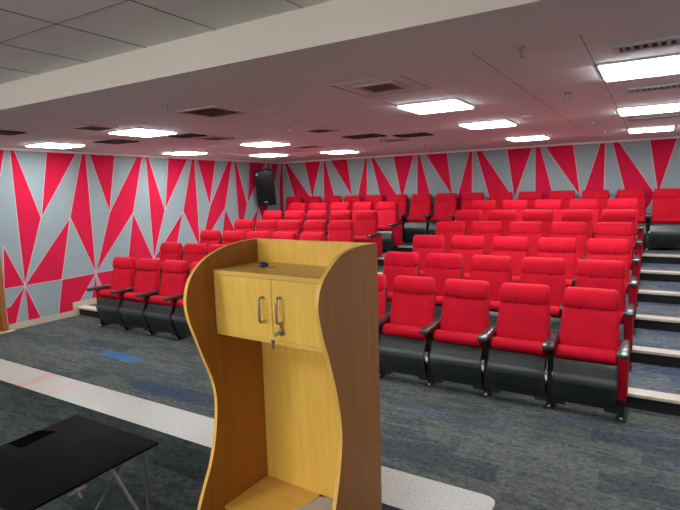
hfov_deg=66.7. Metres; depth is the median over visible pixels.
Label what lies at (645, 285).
floor
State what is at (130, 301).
seat cushion
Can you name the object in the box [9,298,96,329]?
baseboard
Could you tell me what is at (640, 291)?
trim
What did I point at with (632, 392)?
trim
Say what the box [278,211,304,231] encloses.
seat
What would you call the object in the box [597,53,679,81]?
recessed light
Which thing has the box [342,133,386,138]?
ceiling vent
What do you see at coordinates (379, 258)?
trim
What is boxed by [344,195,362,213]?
seat
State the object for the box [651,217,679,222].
seat cushion
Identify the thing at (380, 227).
seat cushion
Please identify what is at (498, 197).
seat
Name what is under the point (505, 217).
seat
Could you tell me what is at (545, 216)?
seat
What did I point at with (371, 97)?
ceiling panel
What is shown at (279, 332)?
key
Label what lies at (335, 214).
seat
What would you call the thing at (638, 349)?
trim
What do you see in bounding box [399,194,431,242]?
seat
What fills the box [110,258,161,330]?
seat
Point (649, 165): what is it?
wall
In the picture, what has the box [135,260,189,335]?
seat
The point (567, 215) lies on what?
seat
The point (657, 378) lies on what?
floor
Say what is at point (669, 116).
ceiling vent
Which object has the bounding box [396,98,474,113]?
recessed light
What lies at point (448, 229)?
seat
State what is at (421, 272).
seat cushion
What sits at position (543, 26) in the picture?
ceiling
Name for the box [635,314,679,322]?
trim
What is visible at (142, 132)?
recessed light
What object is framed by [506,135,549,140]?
recessed light
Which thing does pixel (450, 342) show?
seat cushion
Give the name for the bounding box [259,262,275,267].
clip
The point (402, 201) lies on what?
seat
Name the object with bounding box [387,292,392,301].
seat cushion
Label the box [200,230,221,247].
seat
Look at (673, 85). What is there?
ceiling vent
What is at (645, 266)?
floor
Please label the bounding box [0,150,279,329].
wall
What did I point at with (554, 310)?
seat cushion
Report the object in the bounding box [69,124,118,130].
ceiling vent
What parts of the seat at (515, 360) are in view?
armrest, foot plate, leg, panel, backrest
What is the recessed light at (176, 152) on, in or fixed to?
in the ceiling at (543, 26)
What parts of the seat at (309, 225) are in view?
backrest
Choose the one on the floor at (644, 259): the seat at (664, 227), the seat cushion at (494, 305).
the seat at (664, 227)
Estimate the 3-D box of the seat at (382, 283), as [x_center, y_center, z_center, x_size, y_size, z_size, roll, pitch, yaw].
[0.194,0.781,5.940,0.600,1.094,0.579,3,8,31]
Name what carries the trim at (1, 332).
attached to the wall at (65, 218)
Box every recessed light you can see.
[24,142,85,148]
[107,127,177,136]
[162,151,207,154]
[239,141,290,146]
[250,153,288,156]
[321,150,359,153]
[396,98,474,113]
[458,119,516,128]
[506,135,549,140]
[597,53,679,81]
[617,102,679,115]
[627,125,674,132]
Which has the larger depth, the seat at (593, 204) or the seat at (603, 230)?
the seat at (593, 204)
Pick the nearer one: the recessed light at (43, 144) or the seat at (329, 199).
the recessed light at (43, 144)
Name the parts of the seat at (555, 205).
backrest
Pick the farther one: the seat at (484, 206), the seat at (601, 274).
the seat at (484, 206)
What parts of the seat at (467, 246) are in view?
backrest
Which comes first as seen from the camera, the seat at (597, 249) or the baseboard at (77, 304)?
the seat at (597, 249)
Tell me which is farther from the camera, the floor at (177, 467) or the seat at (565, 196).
the seat at (565, 196)
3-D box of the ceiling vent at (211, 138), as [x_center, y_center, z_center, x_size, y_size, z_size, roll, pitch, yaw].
[-1.800,-1.674,7.422,0.400,0.014,0.400,3,8,31]
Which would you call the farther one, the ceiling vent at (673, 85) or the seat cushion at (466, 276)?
the seat cushion at (466, 276)
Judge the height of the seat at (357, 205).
1.094 m
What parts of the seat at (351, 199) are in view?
backrest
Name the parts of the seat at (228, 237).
backrest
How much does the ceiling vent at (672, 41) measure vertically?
0.014 m
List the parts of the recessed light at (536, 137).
light frame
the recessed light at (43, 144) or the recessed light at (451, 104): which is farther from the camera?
the recessed light at (43, 144)
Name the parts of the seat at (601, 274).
backrest, panel, armrest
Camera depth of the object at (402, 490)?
3.75 m
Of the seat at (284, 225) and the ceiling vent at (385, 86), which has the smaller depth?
the ceiling vent at (385, 86)
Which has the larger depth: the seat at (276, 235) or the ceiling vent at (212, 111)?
the seat at (276, 235)
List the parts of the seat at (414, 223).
leg, backrest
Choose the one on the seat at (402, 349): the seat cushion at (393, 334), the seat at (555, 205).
the seat cushion at (393, 334)
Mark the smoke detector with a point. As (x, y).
(524, 117)
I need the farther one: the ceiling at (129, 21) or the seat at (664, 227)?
the seat at (664, 227)
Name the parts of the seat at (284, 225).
backrest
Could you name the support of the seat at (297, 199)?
on the floor at (644, 259)
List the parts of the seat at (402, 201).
backrest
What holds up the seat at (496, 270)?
on the floor at (657, 378)
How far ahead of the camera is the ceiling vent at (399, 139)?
8.40 m
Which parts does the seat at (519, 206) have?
backrest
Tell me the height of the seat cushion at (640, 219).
0.273 m
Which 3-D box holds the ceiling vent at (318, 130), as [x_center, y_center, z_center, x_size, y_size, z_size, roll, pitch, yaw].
[-0.253,-1.641,6.811,0.360,0.014,0.360,3,8,31]
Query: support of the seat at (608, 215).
on the floor at (645, 285)
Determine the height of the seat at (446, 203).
1.094 m
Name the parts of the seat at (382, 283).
backrest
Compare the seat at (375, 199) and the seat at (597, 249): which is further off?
the seat at (375, 199)
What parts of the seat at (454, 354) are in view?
armrest, foot plate, leg, backrest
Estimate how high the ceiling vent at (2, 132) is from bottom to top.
0.014 m
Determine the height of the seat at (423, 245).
1.094 m
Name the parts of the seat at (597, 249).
backrest, panel, armrest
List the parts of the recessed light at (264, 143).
light frame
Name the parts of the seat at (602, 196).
backrest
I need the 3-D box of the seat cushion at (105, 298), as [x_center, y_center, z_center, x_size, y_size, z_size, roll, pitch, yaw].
[-3.583,0.690,8.162,0.486,0.273,0.160,3,8,31]
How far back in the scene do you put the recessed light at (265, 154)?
10.79 m
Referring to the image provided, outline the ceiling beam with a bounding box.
[0,0,542,109]
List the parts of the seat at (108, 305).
armrest, panel, backrest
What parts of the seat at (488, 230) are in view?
backrest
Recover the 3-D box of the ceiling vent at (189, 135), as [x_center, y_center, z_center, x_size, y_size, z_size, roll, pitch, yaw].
[-2.071,-1.617,7.017,0.420,0.014,0.300,3,8,31]
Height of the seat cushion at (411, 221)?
0.273 m
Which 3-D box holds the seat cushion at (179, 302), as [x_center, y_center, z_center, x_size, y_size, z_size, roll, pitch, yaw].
[-2.070,0.762,7.247,0.486,0.273,0.160,3,8,31]
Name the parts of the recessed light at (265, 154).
light frame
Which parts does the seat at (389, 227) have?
backrest, armrest, leg, panel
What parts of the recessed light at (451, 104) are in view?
light frame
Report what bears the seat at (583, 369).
on the floor at (509, 448)
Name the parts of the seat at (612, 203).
backrest, armrest, panel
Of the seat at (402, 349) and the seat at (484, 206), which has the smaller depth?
the seat at (402, 349)
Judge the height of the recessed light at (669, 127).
0.026 m
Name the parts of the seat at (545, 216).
backrest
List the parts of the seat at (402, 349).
leg, armrest, backrest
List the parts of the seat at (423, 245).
backrest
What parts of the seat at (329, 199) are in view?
backrest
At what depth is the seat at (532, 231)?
7.71 m
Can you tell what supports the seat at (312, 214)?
on the floor at (645, 285)
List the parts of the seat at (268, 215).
backrest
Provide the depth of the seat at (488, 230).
8.03 m
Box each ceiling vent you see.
[0,130,25,135]
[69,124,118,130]
[94,139,139,143]
[168,133,206,137]
[175,105,249,117]
[194,136,234,140]
[293,145,322,148]
[302,128,339,132]
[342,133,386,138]
[353,80,410,93]
[381,138,409,141]
[393,132,433,137]
[612,35,679,54]
[627,83,679,93]
[627,115,679,121]
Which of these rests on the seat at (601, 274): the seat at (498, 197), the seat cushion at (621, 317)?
the seat cushion at (621, 317)
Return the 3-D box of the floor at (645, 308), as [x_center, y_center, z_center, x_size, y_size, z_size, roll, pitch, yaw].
[0.900,0.794,8.598,10.097,0.476,0.968,3,8,31]
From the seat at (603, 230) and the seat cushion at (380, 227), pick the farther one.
the seat cushion at (380, 227)
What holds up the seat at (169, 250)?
on the floor at (657, 378)
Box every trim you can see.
[0,0,302,74]
[0,329,14,333]
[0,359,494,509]
[78,305,679,403]
[377,257,679,274]
[378,272,679,295]
[398,245,679,257]
[632,345,679,357]
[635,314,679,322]
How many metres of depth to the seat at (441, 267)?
6.45 m
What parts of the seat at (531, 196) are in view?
backrest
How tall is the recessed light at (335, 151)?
0.026 m
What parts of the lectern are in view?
panel, cabinet door, handle, handle, cabinet door, panel, panel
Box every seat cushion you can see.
[99,289,122,306]
[123,292,147,310]
[149,295,175,314]
[176,299,183,307]
[354,236,370,241]
[378,225,391,230]
[382,323,427,351]
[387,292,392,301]
[406,216,427,227]
[419,270,424,276]
[431,216,453,220]
[434,330,483,359]
[435,296,442,305]
[463,273,469,279]
[489,301,499,311]
[491,336,546,368]
[511,276,519,282]
[550,306,561,317]
[556,344,616,365]
[565,279,573,287]
[619,312,623,323]
[638,217,644,222]
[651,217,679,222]
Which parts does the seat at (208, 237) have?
backrest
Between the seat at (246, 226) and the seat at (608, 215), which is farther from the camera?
the seat at (246, 226)
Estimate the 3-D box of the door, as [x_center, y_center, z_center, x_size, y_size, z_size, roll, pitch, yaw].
[-5.608,0.175,7.607,0.140,2.200,1.090,3,8,31]
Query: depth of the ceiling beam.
3.11 m
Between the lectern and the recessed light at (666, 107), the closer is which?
the lectern
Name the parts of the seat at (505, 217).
backrest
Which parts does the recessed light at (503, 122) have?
light frame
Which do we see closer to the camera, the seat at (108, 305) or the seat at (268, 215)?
the seat at (108, 305)
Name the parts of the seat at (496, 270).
backrest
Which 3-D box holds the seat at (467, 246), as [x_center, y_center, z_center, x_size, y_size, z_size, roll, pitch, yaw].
[1.684,0.295,7.226,0.600,1.094,0.579,3,8,31]
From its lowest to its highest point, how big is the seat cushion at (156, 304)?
0.273 m
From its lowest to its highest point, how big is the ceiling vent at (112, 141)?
0.014 m
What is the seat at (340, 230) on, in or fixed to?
on the floor at (645, 308)
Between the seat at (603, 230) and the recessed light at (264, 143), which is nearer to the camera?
the seat at (603, 230)
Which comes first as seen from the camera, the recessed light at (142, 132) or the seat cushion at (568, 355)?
the seat cushion at (568, 355)
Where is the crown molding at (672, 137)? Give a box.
[0,136,679,163]
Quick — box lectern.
[183,238,381,509]
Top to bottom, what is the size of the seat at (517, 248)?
1.094 m
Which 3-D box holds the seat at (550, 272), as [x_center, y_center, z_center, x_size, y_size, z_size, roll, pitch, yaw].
[2.200,0.598,5.821,0.600,1.094,0.579,3,8,31]
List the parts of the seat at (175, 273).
armrest, leg, backrest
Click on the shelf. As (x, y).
(267, 492)
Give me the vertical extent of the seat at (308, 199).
1.094 m
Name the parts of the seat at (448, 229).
backrest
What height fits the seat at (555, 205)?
1.094 m
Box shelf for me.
[225,475,330,509]
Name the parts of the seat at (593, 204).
backrest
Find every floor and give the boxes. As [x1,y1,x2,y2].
[0,315,679,509]
[0,380,402,509]
[79,303,679,415]
[377,252,679,281]
[377,265,679,304]
[382,240,679,263]
[630,328,679,367]
[634,301,679,331]
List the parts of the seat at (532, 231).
backrest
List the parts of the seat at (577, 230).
backrest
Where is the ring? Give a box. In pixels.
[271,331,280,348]
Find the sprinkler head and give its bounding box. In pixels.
[518,47,524,57]
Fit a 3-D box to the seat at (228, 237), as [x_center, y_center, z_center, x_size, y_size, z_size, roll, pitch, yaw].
[-2.099,0.114,9.512,0.600,1.094,0.579,3,8,31]
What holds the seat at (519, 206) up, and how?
on the floor at (645, 266)
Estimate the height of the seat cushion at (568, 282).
0.273 m
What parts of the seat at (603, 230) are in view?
backrest, panel, armrest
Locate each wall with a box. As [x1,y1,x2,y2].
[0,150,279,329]
[278,138,679,247]
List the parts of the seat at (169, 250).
backrest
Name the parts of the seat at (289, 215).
backrest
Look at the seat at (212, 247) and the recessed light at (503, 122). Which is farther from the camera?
the seat at (212, 247)
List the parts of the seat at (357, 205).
backrest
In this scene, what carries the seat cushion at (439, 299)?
on the seat at (441, 267)
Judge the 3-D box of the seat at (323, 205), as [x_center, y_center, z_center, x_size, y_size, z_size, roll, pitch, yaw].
[-0.620,-0.651,11.899,0.600,1.094,0.579,3,8,31]
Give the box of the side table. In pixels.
[0,415,158,509]
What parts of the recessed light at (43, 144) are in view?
light frame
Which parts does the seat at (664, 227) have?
leg, backrest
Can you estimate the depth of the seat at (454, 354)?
5.28 m
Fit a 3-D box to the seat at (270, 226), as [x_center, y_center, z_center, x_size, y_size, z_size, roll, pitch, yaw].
[-1.606,-0.141,10.308,0.600,1.094,0.579,3,8,31]
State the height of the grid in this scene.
0.001 m
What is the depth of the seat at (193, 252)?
8.74 m
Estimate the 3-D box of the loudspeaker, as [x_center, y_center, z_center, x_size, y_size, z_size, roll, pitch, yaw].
[-1.843,-1.714,13.056,0.466,0.946,0.673,-1,7,7]
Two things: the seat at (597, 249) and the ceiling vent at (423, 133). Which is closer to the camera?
the seat at (597, 249)
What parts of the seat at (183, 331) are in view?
armrest, leg, foot plate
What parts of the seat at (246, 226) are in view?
backrest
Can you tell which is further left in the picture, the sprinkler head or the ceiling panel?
the ceiling panel
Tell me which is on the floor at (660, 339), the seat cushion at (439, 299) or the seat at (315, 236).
the seat at (315, 236)
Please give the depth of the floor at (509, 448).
4.45 m
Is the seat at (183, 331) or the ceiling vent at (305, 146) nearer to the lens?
the seat at (183, 331)
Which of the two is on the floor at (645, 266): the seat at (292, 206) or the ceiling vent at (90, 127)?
the seat at (292, 206)
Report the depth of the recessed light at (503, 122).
6.50 m
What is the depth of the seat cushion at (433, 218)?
11.13 m
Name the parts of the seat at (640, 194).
backrest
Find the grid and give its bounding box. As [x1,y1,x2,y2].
[1,32,679,159]
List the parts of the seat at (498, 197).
backrest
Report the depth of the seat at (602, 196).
9.73 m
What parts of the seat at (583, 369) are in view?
leg, foot plate, armrest, panel, backrest, leg, foot plate, armrest, panel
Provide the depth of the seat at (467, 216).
9.14 m
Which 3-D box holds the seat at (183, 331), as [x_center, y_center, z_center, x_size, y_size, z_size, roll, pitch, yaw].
[-2.076,0.673,7.312,0.600,1.094,0.579,3,8,31]
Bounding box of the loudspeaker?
[254,168,275,205]
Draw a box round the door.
[0,257,7,331]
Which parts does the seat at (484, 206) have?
backrest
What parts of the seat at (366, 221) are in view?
backrest, armrest, panel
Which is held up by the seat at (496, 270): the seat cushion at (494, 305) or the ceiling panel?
the seat cushion at (494, 305)
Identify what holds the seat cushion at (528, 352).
on the seat at (515, 360)
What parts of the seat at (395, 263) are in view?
backrest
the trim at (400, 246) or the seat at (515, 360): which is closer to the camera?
the seat at (515, 360)
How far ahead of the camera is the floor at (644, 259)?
8.80 m
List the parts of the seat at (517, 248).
backrest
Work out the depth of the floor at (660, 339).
5.69 m
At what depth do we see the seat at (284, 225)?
10.01 m
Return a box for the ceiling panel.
[329,74,430,104]
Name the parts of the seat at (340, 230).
backrest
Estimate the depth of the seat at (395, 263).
6.76 m
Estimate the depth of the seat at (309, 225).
9.72 m
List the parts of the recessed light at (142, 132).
light frame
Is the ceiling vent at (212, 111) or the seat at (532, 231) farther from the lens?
the seat at (532, 231)
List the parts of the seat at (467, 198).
backrest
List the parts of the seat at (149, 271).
armrest, leg, backrest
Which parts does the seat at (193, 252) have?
backrest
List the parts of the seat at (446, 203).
leg, backrest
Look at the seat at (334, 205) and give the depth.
11.61 m
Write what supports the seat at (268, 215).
on the floor at (645, 285)
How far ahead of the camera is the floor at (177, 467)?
3.17 m
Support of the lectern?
on the floor at (177, 467)
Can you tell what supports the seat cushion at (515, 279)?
on the seat at (517, 248)
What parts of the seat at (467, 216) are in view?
backrest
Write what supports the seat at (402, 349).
on the floor at (509, 448)
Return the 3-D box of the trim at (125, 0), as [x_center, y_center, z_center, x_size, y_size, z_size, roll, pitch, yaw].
[-3.444,-1.092,1.262,10.057,0.003,6.183,3,8,31]
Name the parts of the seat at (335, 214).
backrest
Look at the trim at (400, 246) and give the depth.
8.65 m
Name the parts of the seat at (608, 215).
backrest, panel, armrest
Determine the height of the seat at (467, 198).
1.094 m
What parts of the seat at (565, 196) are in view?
backrest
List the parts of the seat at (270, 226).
backrest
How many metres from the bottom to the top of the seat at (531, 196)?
1.094 m
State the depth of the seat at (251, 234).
9.22 m
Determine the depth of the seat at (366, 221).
10.15 m
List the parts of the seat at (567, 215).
backrest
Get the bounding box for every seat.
[86,256,136,326]
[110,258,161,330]
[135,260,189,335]
[159,242,183,263]
[162,262,197,340]
[183,243,207,265]
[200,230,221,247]
[208,244,224,253]
[222,230,245,244]
[234,220,254,239]
[246,231,270,239]
[256,220,277,238]
[263,211,282,231]
[272,232,296,239]
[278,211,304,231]
[279,220,301,239]
[283,196,302,219]
[289,203,307,220]
[300,232,325,240]
[301,210,327,232]
[303,220,326,240]
[304,196,321,211]
[309,202,328,213]
[324,196,341,224]
[327,202,350,231]
[327,210,351,240]
[328,220,353,241]
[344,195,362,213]
[352,202,373,222]
[354,210,381,266]
[365,195,384,210]
[377,201,401,251]
[378,274,386,317]
[378,275,435,379]
[383,251,418,313]
[387,194,407,240]
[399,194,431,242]
[412,235,444,276]
[419,279,489,389]
[424,193,456,234]
[424,253,462,319]
[435,221,464,253]
[450,192,483,220]
[450,235,484,279]
[455,210,481,235]
[470,255,511,326]
[471,200,495,220]
[471,221,501,254]
[476,282,550,400]
[488,210,515,236]
[489,192,512,209]
[491,236,528,282]
[502,200,527,221]
[509,222,541,256]
[518,191,542,209]
[520,257,565,338]
[523,209,552,236]
[534,199,561,221]
[536,222,585,262]
[537,237,576,287]
[542,287,629,421]
[549,190,574,209]
[559,259,634,371]
[560,209,592,253]
[569,199,598,237]
[572,238,637,334]
[581,190,608,221]
[582,222,640,306]
[601,209,642,283]
[606,198,643,265]
[616,189,645,247]
[644,188,679,250]
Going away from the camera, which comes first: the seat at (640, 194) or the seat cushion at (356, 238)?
the seat at (640, 194)
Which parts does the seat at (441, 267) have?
backrest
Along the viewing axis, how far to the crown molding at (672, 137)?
10.40 m
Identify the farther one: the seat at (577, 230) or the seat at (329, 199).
the seat at (329, 199)
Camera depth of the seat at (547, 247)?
6.60 m
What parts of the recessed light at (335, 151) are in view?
light frame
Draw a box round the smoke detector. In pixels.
[519,115,532,120]
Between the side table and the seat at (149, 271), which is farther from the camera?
the seat at (149, 271)
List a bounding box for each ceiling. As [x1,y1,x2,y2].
[0,0,331,83]
[0,0,679,161]
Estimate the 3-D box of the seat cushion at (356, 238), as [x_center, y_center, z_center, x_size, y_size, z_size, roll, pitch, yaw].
[0.406,-0.235,10.124,0.486,0.273,0.160,3,8,31]
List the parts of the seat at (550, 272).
backrest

